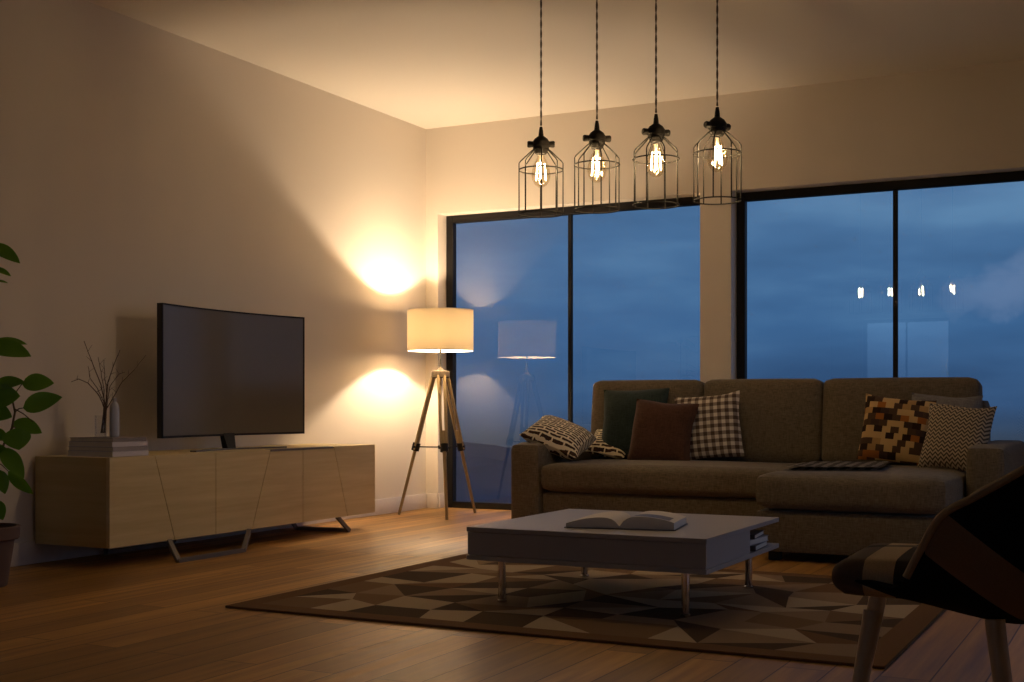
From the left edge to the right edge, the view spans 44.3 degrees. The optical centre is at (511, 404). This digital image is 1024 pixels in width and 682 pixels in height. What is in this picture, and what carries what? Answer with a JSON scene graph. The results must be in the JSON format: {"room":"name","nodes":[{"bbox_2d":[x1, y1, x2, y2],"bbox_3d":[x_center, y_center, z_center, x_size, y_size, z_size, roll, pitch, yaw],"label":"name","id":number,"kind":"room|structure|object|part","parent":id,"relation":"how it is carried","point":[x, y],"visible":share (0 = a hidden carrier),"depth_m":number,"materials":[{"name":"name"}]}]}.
{"room":"living room","nodes":[
{"label":"living room","id":0,"kind":"room"},
{"bbox_2d":[0,0,425,542],"bbox_3d":[-3.828,-0.671,3.864,0.250,2.942,13.896,0,0,27],"label":"wall","id":1,"kind":"structure","parent":0,"point":[143,165],"depth_m":7.32,"materials":[{"name":"paint"}]},
{"bbox_2d":[10,493,426,566],"bbox_3d":[-3.711,0.743,3.804,0.014,0.114,13.396,0,0,27],"label":"baseboard","id":2,"kind":"structure","parent":1,"relation":"attached to","point":[24,553],"depth_m":7.02,"materials":[{"name":"wood"}]},
{"bbox_2d":[0,507,1023,681],"bbox_3d":[-0.760,0.860,2.295,7.142,0.120,13.896,0,0,27],"label":"floor","id":3,"kind":"structure","parent":0,"point":[145,615],"depth_m":4.42,"materials":[{"name":"brown wood"}]},
{"bbox_2d":[0,243,61,586],"bbox_3d":[-2.315,0.021,5.494,0.596,1.559,0.411,0,0,27],"label":"potted plant","id":4,"kind":"object","parent":3,"relation":"on","point":[17,438],"visible":1,"depth_m":5.52,"materials":[{"name":"green plant"}]},
{"bbox_3d":[-2.346,0.667,5.551,0.332,0.266,0.332,0,0,27],"label":"pot","id":5,"kind":"part","parent":4,"relation":"part of","materials":[{"name":"ceramic"}]},
{"bbox_3d":[-2.264,-0.090,5.560,0.301,1.320,0.099,0,0,12],"label":"stem","id":6,"kind":"part","parent":4,"relation":"part of","materials":[{"name":"green plant"}]},
{"bbox_2d":[35,443,374,562],"bbox_3d":[-1.592,0.529,7.235,0.627,0.546,2.335,0,0,27],"label":"tv cabinet","id":7,"kind":"object","parent":3,"relation":"on","point":[107,503],"visible":0.99,"depth_m":6.67,"materials":[{"name":"brown wood"}]},
{"bbox_2d":[67,450,148,456],"bbox_3d":[-2.048,0.243,6.375,0.310,0.026,0.250,0,0,27],"label":"book","id":8,"kind":"object","parent":7,"relation":"on","point":[137,452],"visible":0.85,"depth_m":6.28,"materials":[{"name":"white paper"}]},
{"bbox_2d":[68,446,147,451],"bbox_3d":[-2.048,0.219,6.375,0.300,0.021,0.245,0,0,26],"label":"book","id":9,"kind":"object","parent":8,"relation":"on","point":[71,448],"visible":0.85,"depth_m":6.29,"materials":[{"name":"grey paper"}]},
{"bbox_2d":[68,441,147,446],"bbox_3d":[-2.048,0.196,6.375,0.305,0.024,0.240,0,0,28],"label":"book","id":10,"kind":"object","parent":9,"relation":"on","point":[71,443],"visible":0.85,"depth_m":6.28,"materials":[{"name":"white paper"}]},
{"bbox_2d":[69,436,145,441],"bbox_3d":[-2.048,0.173,6.375,0.290,0.020,0.235,0,0,26],"label":"book","id":11,"kind":"object","parent":10,"relation":"on","point":[100,438],"visible":1,"depth_m":6.30,"materials":[{"name":"grey paper"}]},
{"bbox_2d":[110,398,118,436],"bbox_3d":[-2.025,0.064,6.409,0.048,0.198,0.048,0,0,27],"label":"bottle","id":12,"kind":"object","parent":11,"relation":"on","point":[114,407],"visible":0.99,"depth_m":6.39,"materials":[{"name":"ceramic"}]},
{"bbox_3d":[-2.088,0.108,6.385,0.060,0.110,0.060,0,0,27],"label":"glass vase","id":13,"kind":"object","parent":11,"relation":"on","visible":0},
{"bbox_2d":[71,341,145,432],"bbox_3d":[-2.049,-0.090,6.398,0.359,0.466,0.133,0,0,-14],"label":"dry branches","id":14,"kind":"object","parent":13,"relation":"in","point":[105,407],"visible":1,"depth_m":6.38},
{"bbox_3d":[-2.036,0.745,6.937,0.073,0.110,0.634,0,0,27],"label":"leg frame","id":15,"kind":"part","parent":7,"relation":"part of","materials":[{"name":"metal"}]},
{"bbox_3d":[-1.859,0.477,6.316,0.020,0.441,0.456,0,0,27],"label":"door","id":16,"kind":"part","parent":7,"relation":"part of","materials":[{"name":"brown wood"}]},
{"bbox_3d":[-1.715,0.477,6.598,0.020,0.441,0.462,0,0,27],"label":"door","id":17,"kind":"part","parent":7,"relation":"part of","materials":[{"name":"brown wood"}]},
{"bbox_3d":[-1.583,0.746,6.698,0.124,0.113,0.693,0,0,27],"label":"leg frame","id":18,"kind":"part","parent":7,"relation":"part of","materials":[{"name":"metal"}]},
{"bbox_2d":[157,303,304,451],"bbox_3d":[-1.589,-0.144,7.266,0.177,0.801,1.257,0,0,27],"label":"television","id":19,"kind":"object","parent":7,"relation":"on","point":[225,374],"visible":1,"depth_m":7.26,"materials":[{"name":"black plastic"},{"name":"dark screen glass"}]},
{"bbox_3d":[-1.502,0.477,7.016,0.020,0.441,0.469,0,0,27],"label":"door","id":20,"kind":"part","parent":7,"relation":"part of","materials":[{"name":"brown wood"}]},
{"bbox_3d":[-1.362,0.483,7.288,0.020,0.429,0.471,0,0,27],"label":"door","id":21,"kind":"part","parent":7,"relation":"part of","materials":[{"name":"brown wood"}]},
{"bbox_3d":[-1.264,0.261,7.511,0.042,0.012,0.615,0,0,27],"label":"recessed handle","id":22,"kind":"part","parent":7,"relation":"part of","materials":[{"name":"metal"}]},
{"bbox_3d":[-1.231,0.745,7.976,0.440,0.111,0.117,0,0,27],"label":"leg frame","id":23,"kind":"part","parent":7,"relation":"part of","materials":[{"name":"metal"}]},
{"bbox_3d":[-1.148,0.483,7.707,0.020,0.429,0.461,0,0,27],"label":"door","id":24,"kind":"part","parent":7,"relation":"part of","materials":[{"name":"brown wood"}]},
{"bbox_3d":[-1.004,0.477,7.989,0.020,0.441,0.458,0,0,27],"label":"door","id":25,"kind":"part","parent":7,"relation":"part of","materials":[{"name":"brown wood"}]},
{"bbox_2d":[398,307,475,519],"bbox_3d":[-0.534,0.057,9.123,0.557,1.485,0.606,0,0,27],"label":"floor lamp","id":26,"kind":"object","parent":3,"relation":"on","point":[431,329],"visible":1,"depth_m":8.92,"materials":[{"name":"white fabric"}]},
{"bbox_3d":[-0.742,0.490,9.130,0.184,0.620,0.026,0,0,15],"label":"leg","id":27,"kind":"part","parent":26,"relation":"part of","materials":[{"name":"brown wood"}]},
{"bbox_3d":[-0.516,-0.537,9.073,0.476,0.295,0.476,0,0,27],"label":"lamp shade","id":28,"kind":"part","parent":26,"relation":"part of","materials":[{"name":"white fabric"}]},
{"bbox_3d":[-0.516,-0.010,9.073,0.018,0.380,0.018,0,0,27],"label":"rod","id":29,"kind":"part","parent":26,"relation":"part of","materials":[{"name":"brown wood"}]},
{"bbox_3d":[-0.468,0.490,8.836,0.027,0.620,0.191,0,0,-12],"label":"leg","id":30,"kind":"part","parent":26,"relation":"part of","materials":[{"name":"brown wood"}]},
{"bbox_3d":[-0.337,0.490,9.253,0.202,0.621,0.027,0,0,-44],"label":"leg","id":31,"kind":"part","parent":26,"relation":"part of","materials":[{"name":"brown wood"}]},
{"bbox_2d":[225,553,945,668],"bbox_3d":[0.445,0.794,5.253,2.534,0.009,1.960,0,0,27],"label":"rug","id":32,"kind":"object","parent":3,"relation":"on","point":[784,616],"visible":0.84,"depth_m":4.86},
{"bbox_2d":[467,509,778,616],"bbox_3d":[0.486,0.637,5.218,0.995,0.305,0.985,0,0,27],"label":"coffee table","id":33,"kind":"object","parent":32,"relation":"on","point":[708,544],"visible":0.95,"depth_m":4.83,"materials":[{"name":"white paint"}]},
{"bbox_3d":[-0.040,0.703,5.052,0.060,0.175,0.060,0,0,27],"label":"leg","id":34,"kind":"part","parent":33,"relation":"part of","materials":[{"name":"silver metal"}]},
{"bbox_3d":[0.333,0.703,5.782,0.060,0.175,0.060,0,0,27],"label":"leg","id":35,"kind":"part","parent":33,"relation":"part of","materials":[{"name":"silver metal"}]},
{"bbox_3d":[0.267,0.550,4.790,0.989,0.090,0.016,0,0,27],"label":"drawer","id":36,"kind":"part","parent":33,"relation":"part of","materials":[{"name":"white paint"}]},
{"bbox_2d":[467,543,778,574],"bbox_3d":[0.486,0.606,5.218,0.995,0.018,0.985,0,0,27],"label":"shelf","id":37,"kind":"object","parent":33,"relation":"attached to","point":[685,568],"depth_m":4.78,"materials":[{"name":"white paint"}]},
{"bbox_2d":[564,511,687,530],"bbox_3d":[0.461,0.459,5.043,0.444,0.051,0.298,0,0,17],"label":"open book","id":38,"kind":"object","parent":33,"relation":"on","point":[647,520],"visible":1,"depth_m":4.93,"materials":[{"name":"white paper"}]},
{"bbox_2d":[632,514,673,520],"bbox_3d":[0.543,0.440,4.939,0.168,0.014,0.110,0,0,17],"label":"picture","id":39,"kind":"object","parent":38,"relation":"on","point":[640,517],"depth_m":4.89},
{"bbox_3d":[0.648,0.703,4.700,0.060,0.175,0.060,0,0,27],"label":"leg","id":40,"kind":"part","parent":33,"relation":"part of","materials":[{"name":"silver metal"}]},
{"bbox_3d":[1.021,0.703,5.430,0.060,0.175,0.060,0,0,27],"label":"leg","id":41,"kind":"part","parent":33,"relation":"part of","materials":[{"name":"silver metal"}]},
{"bbox_2d":[750,541,767,550],"bbox_3d":[0.901,0.585,5.290,0.300,0.022,0.240,0,0,23],"label":"book","id":42,"kind":"object","parent":33,"relation":"on","point":[756,547],"visible":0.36,"depth_m":5.18,"materials":[{"name":"paper"}]},
{"bbox_2d":[750,535,768,545],"bbox_3d":[0.901,0.561,5.290,0.290,0.024,0.235,0,0,30],"label":"book","id":43,"kind":"object","parent":42,"relation":"on","point":[763,538],"visible":0.21,"depth_m":5.23,"materials":[{"name":"grey paper"}]},
{"bbox_2d":[750,530,763,539],"bbox_3d":[0.901,0.540,5.290,0.280,0.018,0.230,0,0,21],"label":"book","id":44,"kind":"object","parent":43,"relation":"on","point":[754,534],"visible":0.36,"depth_m":5.23,"materials":[{"name":"black paper"}]},
{"bbox_2d":[511,377,1023,559],"bbox_3d":[1.411,0.319,7.314,2.823,0.961,1.738,0,0,27],"label":"sofa","id":45,"kind":"object","parent":3,"relation":"on","point":[784,423],"visible":0.72,"depth_m":7.19,"materials":[{"name":"fabric"}]},
{"bbox_3d":[0.357,0.491,8.117,0.216,0.539,1.268,0,0,27],"label":"armrest","id":46,"kind":"part","parent":45,"relation":"part of","materials":[{"name":"fabric"}]},
{"bbox_2d":[519,415,596,459],"bbox_3d":[0.290,0.198,7.745,0.362,0.269,0.398,0,0,24],"label":"throw pillow","id":47,"kind":"object","parent":45,"relation":"on","point":[563,438],"visible":0.98,"depth_m":7.63,"materials":[{"name":"fabric"}]},
{"bbox_2d":[586,429,624,458],"bbox_3d":[0.621,0.246,7.983,0.265,0.184,0.226,0,0,21],"label":"throw pillow","id":48,"kind":"object","parent":45,"relation":"on","point":[599,447],"visible":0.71,"depth_m":7.90,"materials":[{"name":"fabric"}]},
{"bbox_2d":[599,388,669,457],"bbox_3d":[0.766,0.113,7.901,0.440,0.440,0.172,0,0,24],"label":"throw pillow","id":49,"kind":"object","parent":45,"relation":"on","point":[619,406],"visible":0.56,"depth_m":7.88,"materials":[{"name":"teal fabric"}]},
{"bbox_2d":[590,380,704,459],"bbox_3d":[0.887,0.105,8.105,0.759,0.533,0.302,0,0,27],"label":"cushion","id":50,"kind":"object","parent":45,"relation":"on","point":[678,388],"depth_m":8.06,"materials":[{"name":"fabric"}]},
{"bbox_2d":[627,399,698,460],"bbox_3d":[0.917,0.168,7.639,0.428,0.416,0.182,0,0,23],"label":"throw pillow","id":51,"kind":"object","parent":45,"relation":"on","point":[660,431],"visible":0.94,"depth_m":7.58,"materials":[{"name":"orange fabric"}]},
{"bbox_2d":[541,459,797,497],"bbox_3d":[0.979,0.431,7.529,1.426,0.198,0.844,0,0,27],"label":"seat cushion","id":52,"kind":"object","parent":45,"relation":"on","point":[560,478],"depth_m":7.22,"materials":[{"name":"fabric"}]},
{"bbox_2d":[674,390,744,459],"bbox_3d":[1.202,0.131,7.679,0.454,0.440,0.168,0,0,20],"label":"throw pillow","id":53,"kind":"object","parent":45,"relation":"on","point":[716,430],"visible":0.77,"depth_m":7.61,"materials":[{"name":"multicoloured fabric"}]},
{"bbox_2d":[703,379,823,462],"bbox_3d":[1.557,0.105,7.763,0.748,0.533,0.302,0,0,27],"label":"cushion","id":54,"kind":"object","parent":45,"relation":"on","point":[781,420],"depth_m":7.59,"materials":[{"name":"fabric"}]},
{"bbox_2d":[786,461,890,469],"bbox_3d":[1.759,0.323,6.738,0.480,0.033,0.540,0,0,23],"label":"throw blanket","id":55,"kind":"object","parent":45,"relation":"on","point":[814,465],"visible":1,"depth_m":6.62,"materials":[{"name":"grey fabric"}]},
{"bbox_2d":[756,465,965,514],"bbox_3d":[1.945,0.442,6.789,0.964,0.220,1.288,0,0,27],"label":"seat cushion","id":56,"kind":"object","parent":45,"relation":"on","point":[893,489],"depth_m":6.26,"materials":[{"name":"fabric"}]},
{"bbox_2d":[856,393,936,465],"bbox_3d":[2.160,0.140,7.071,0.430,0.414,0.179,0,0,22],"label":"throw pillow","id":57,"kind":"object","parent":45,"relation":"on","point":[893,429],"visible":0.95,"depth_m":7.02,"materials":[{"name":"fabric"}]},
{"bbox_2d":[822,377,982,464],"bbox_3d":[2.284,0.105,7.391,0.890,0.533,0.302,0,0,27],"label":"cushion","id":58,"kind":"object","parent":45,"relation":"on","point":[843,399],"depth_m":7.38,"materials":[{"name":"fabric"}]},
{"bbox_2d":[912,393,982,407],"bbox_3d":[2.440,0.129,7.097,0.405,0.402,0.144,0,0,31],"label":"throw pillow","id":59,"kind":"object","parent":45,"relation":"on","point":[969,402],"visible":0.16,"depth_m":7.07,"materials":[{"name":"grey fabric"}]},
{"bbox_2d":[917,403,996,470],"bbox_3d":[2.385,0.174,6.744,0.386,0.367,0.184,0,0,44],"label":"throw pillow","id":60,"kind":"object","parent":45,"relation":"on","point":[951,430],"visible":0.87,"depth_m":6.70,"materials":[{"name":"fabric"}]},
{"bbox_3d":[1.741,0.255,7.960,2.400,0.602,0.288,0,0,27],"label":"backrest","id":61,"kind":"part","parent":45,"relation":"part of","materials":[{"name":"fabric"}]},
{"bbox_3d":[2.684,0.481,6.939,0.215,0.559,1.248,0,0,27],"label":"armrest","id":62,"kind":"part","parent":45,"relation":"part of","materials":[{"name":"fabric"}]},
{"bbox_2d":[832,465,1023,681],"bbox_3d":[0.996,0.363,2.687,0.609,0.878,0.556,0,0,26],"label":"armchair","id":63,"kind":"object","parent":3,"relation":"on","point":[969,559],"visible":1,"depth_m":2.49,"materials":[{"name":"black leather"}]},
{"bbox_3d":[0.723,0.616,2.635,0.109,0.374,0.039,0,0,-11],"label":"leg","id":64,"kind":"part","parent":63,"relation":"part of","materials":[{"name":"brown wood"}]},
{"bbox_3d":[0.944,0.360,2.712,0.452,0.092,0.426,0,0,26],"label":"seat","id":65,"kind":"part","parent":63,"relation":"part of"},
{"bbox_3d":[0.812,0.616,2.895,0.100,0.373,0.039,0,0,37],"label":"leg","id":66,"kind":"part","parent":63,"relation":"part of","materials":[{"name":"brown wood"}]},
{"bbox_3d":[0.978,0.616,2.506,0.039,0.373,0.100,0,0,-8],"label":"leg","id":67,"kind":"part","parent":63,"relation":"part of","materials":[{"name":"brown wood"}]},
{"bbox_3d":[1.081,0.616,2.762,0.083,0.372,0.039,0,0,14],"label":"leg","id":68,"kind":"part","parent":63,"relation":"part of","materials":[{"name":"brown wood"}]},
{"bbox_2d":[86,0,1023,128],"bbox_3d":[-0.760,-2.242,2.295,7.142,0.200,13.896,0,0,27],"label":"ceiling","id":69,"kind":"structure","parent":0,"point":[426,64],"depth_m":7.50,"materials":[{"name":"paint"}]},
{"bbox_2d":[518,0,563,217],"bbox_3d":[0.131,-1.499,5.661,0.204,1.285,0.204,0,0,27],"label":"pendant light","id":70,"kind":"object","parent":69,"relation":"hanging from","point":[540,144],"visible":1,"depth_m":5.66,"materials":[{"name":"metal"}]},
{"bbox_2d":[527,127,554,154],"bbox_3d":[0.131,-1.190,5.661,0.121,0.122,0.078,0,0,27],"label":"socket","id":71,"kind":"object","parent":70,"relation":"attached to","point":[540,144],"depth_m":5.64,"materials":[{"name":"black metal"}]},
{"bbox_3d":[0.131,-1.685,5.661,0.009,0.858,0.009,0,0,27],"label":"cord","id":72,"kind":"part","parent":70,"relation":"part of","materials":[{"name":"fabric"}]},
{"bbox_2d":[574,0,619,213],"bbox_3d":[0.374,-1.499,5.537,0.204,1.285,0.204,0,0,20],"label":"pendant light","id":73,"kind":"object","parent":69,"relation":"hanging from","point":[597,139],"visible":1,"depth_m":5.53,"materials":[{"name":"black metal"}]},
{"bbox_2d":[583,120,610,149],"bbox_3d":[0.374,-1.190,5.537,0.116,0.122,0.089,0,0,27],"label":"socket","id":74,"kind":"object","parent":73,"relation":"attached to","point":[597,139],"depth_m":5.51,"materials":[{"name":"black metal"}]},
{"bbox_3d":[0.374,-1.685,5.537,0.009,0.858,0.009,0,0,20],"label":"cord","id":75,"kind":"part","parent":73,"relation":"part of","materials":[{"name":"fabric"}]},
{"bbox_3d":[0.374,-1.075,5.537,0.015,0.096,0.015,0,0,43],"label":"stem","id":76,"kind":"part","parent":73,"relation":"part of","materials":[{"name":"white glass"}]},
{"bbox_2d":[632,0,679,209],"bbox_3d":[0.620,-1.499,5.411,0.204,1.285,0.204,0,0,12],"label":"pendant light","id":77,"kind":"object","parent":69,"relation":"hanging from","point":[656,132],"visible":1,"depth_m":5.40,"materials":[{"name":"black metal"}]},
{"bbox_3d":[0.620,-1.685,5.411,0.009,0.858,0.009,0,0,12],"label":"cord","id":78,"kind":"part","parent":77,"relation":"part of","materials":[{"name":"fabric"}]},
{"bbox_3d":[0.620,-1.075,5.411,0.015,0.096,0.015,0,0,35],"label":"stem","id":79,"kind":"part","parent":77,"relation":"part of","materials":[{"name":"white glass"}]},
{"bbox_2d":[642,114,670,143],"bbox_3d":[0.620,-1.190,5.411,0.108,0.122,0.101,0,0,27],"label":"socket","id":80,"kind":"object","parent":77,"relation":"attached to","point":[656,132],"depth_m":5.39,"materials":[{"name":"black metal"}]},
{"bbox_2d":[693,0,741,204],"bbox_3d":[0.863,-1.499,5.287,0.204,1.285,0.204,0,0,1],"label":"pendant light","id":81,"kind":"object","parent":69,"relation":"hanging from","point":[717,126],"visible":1,"depth_m":5.27,"materials":[{"name":"black metal"}]},
{"bbox_2d":[703,107,730,137],"bbox_3d":[0.863,-1.190,5.287,0.093,0.122,0.114,0,0,27],"label":"socket","id":82,"kind":"object","parent":81,"relation":"attached to","point":[717,126],"depth_m":5.26,"materials":[{"name":"black metal"}]},
{"bbox_3d":[0.863,-1.685,5.287,0.009,0.858,0.009,0,0,1],"label":"cord","id":83,"kind":"part","parent":81,"relation":"part of","materials":[{"name":"fabric"}]},
{"bbox_3d":[0.863,-1.075,5.287,0.015,0.096,0.015,0,0,-22],"label":"stem","id":84,"kind":"part","parent":81,"relation":"part of","materials":[{"name":"white glass"}]},
{"bbox_2d":[426,60,1023,493],"bbox_3d":[2.346,-0.671,8.371,6.642,2.942,0.250,0,0,27],"label":"wall","id":85,"kind":"structure","parent":0,"point":[968,120],"depth_m":8.69,"materials":[{"name":"paint"}]},
{"bbox_2d":[427,493,444,508],"bbox_3d":[2.319,0.743,8.303,6.628,0.114,0.134,0,0,27],"label":"baseboard","id":86,"kind":"structure","parent":85,"relation":"attached to","point":[436,501],"depth_m":9.73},
{"bbox_2d":[446,196,699,509],"bbox_3d":[0.437,-0.338,9.374,2.105,2.276,0.060,0,0,27],"label":"window","id":87,"kind":"structure","parent":85,"relation":"in","point":[451,221],"depth_m":9.62,"materials":[{"name":"black metal"}]},
{"bbox_2d":[737,171,1023,378],"bbox_3d":[2.532,-0.338,8.303,2.141,2.276,0.060,0,0,27],"label":"window","id":88,"kind":"structure","parent":85,"relation":"in","point":[1014,176],"depth_m":8.40,"materials":[{"name":"black metal"}]},
{"label":"outside","id":89,"kind":"structure","parent":0,"visible":0},
{"bbox_2d":[456,442,511,502],"bbox_3d":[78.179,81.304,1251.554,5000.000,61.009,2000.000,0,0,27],"label":"hills","id":90,"kind":"structure","parent":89,"point":[488,466],"depth_m":1087.52,"materials":[{"name":"blue"}]}
]}

